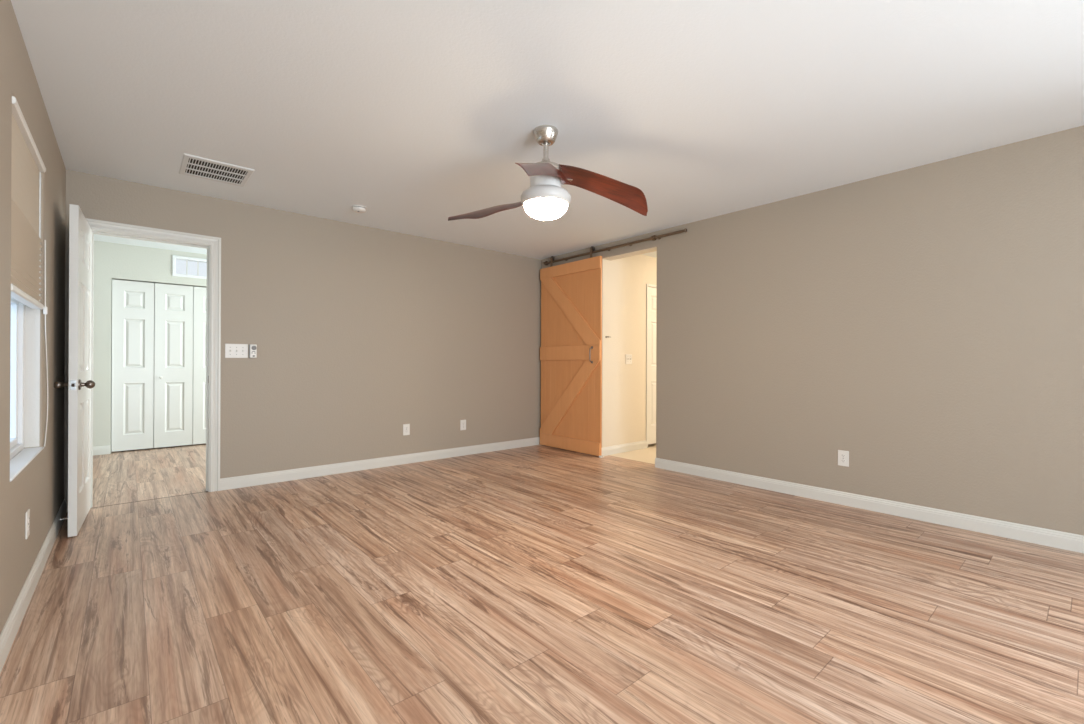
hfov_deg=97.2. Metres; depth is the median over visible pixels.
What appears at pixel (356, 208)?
smoke detector
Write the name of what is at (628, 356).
light switch
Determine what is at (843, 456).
wall outlet
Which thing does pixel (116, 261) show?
wall
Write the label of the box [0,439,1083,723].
floor
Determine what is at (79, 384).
door
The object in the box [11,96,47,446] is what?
window blind
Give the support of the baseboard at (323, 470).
attached to the wall at (360, 333)
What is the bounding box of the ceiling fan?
[448,125,647,220]
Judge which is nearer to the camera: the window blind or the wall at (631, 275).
the window blind
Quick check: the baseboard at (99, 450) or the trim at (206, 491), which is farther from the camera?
the baseboard at (99, 450)
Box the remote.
[249,344,256,357]
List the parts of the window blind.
rail, head rail, pull cord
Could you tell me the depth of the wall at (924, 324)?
3.37 m
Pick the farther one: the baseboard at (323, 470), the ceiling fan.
the baseboard at (323, 470)
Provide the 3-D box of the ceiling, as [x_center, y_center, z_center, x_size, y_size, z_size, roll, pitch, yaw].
[0.332,-1.419,3.712,8.850,0.122,10.080,0,0,-41]
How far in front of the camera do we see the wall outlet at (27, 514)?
2.12 m
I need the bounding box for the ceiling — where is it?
[11,0,1083,259]
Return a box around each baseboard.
[0,499,66,672]
[93,445,109,454]
[220,437,539,490]
[602,440,646,455]
[655,458,1083,552]
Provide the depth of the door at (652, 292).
6.15 m
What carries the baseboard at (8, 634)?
attached to the wall at (39, 487)
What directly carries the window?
in the wall at (39, 487)
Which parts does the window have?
sash, frame, sill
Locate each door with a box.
[54,204,94,536]
[111,279,206,451]
[648,287,656,443]
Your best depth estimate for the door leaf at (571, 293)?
5.79 m
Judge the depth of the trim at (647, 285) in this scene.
6.06 m
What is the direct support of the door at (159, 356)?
in the wall at (116, 261)
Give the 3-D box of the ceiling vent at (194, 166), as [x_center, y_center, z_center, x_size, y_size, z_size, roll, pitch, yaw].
[-2.334,-1.363,3.423,0.404,0.008,0.428,0,0,-41]
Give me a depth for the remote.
4.13 m
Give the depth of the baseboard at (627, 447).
5.76 m
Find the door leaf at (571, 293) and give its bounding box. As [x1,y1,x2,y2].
[540,228,686,455]
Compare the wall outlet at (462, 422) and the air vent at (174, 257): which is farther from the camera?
the air vent at (174, 257)
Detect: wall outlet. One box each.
[25,509,29,538]
[403,424,409,434]
[460,420,465,429]
[838,450,848,466]
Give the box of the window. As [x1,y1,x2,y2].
[10,172,43,481]
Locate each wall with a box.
[0,0,65,633]
[64,169,540,511]
[93,241,206,453]
[541,125,1083,535]
[612,254,656,445]
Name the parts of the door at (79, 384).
knob, latch plate, knob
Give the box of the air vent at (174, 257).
[172,255,206,278]
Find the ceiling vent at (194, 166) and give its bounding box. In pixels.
[179,153,254,186]
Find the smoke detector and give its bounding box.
[352,205,366,212]
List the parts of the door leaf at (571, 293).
rail, rail, rail, barn door rail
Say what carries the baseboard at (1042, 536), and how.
attached to the wall at (924, 324)
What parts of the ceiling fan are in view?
fan blade, fan blade, lamp shade, fan blade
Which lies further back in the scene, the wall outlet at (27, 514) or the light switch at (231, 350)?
the light switch at (231, 350)
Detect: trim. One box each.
[86,218,220,491]
[94,491,207,507]
[602,247,656,447]
[646,284,656,447]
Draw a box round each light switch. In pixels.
[225,344,247,357]
[626,354,631,363]
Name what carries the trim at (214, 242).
attached to the wall at (360, 333)
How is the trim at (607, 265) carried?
attached to the wall at (924, 324)
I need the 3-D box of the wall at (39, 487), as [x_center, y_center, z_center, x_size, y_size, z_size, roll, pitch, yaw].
[-1.098,-0.139,0.623,0.160,2.620,7.280,0,0,-41]
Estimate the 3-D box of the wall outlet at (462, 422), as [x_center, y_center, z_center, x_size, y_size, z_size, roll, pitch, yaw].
[-0.911,0.729,5.528,0.074,0.118,0.008,0,0,-41]
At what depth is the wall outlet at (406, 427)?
5.07 m
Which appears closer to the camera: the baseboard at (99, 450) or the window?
the window
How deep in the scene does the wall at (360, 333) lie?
4.69 m

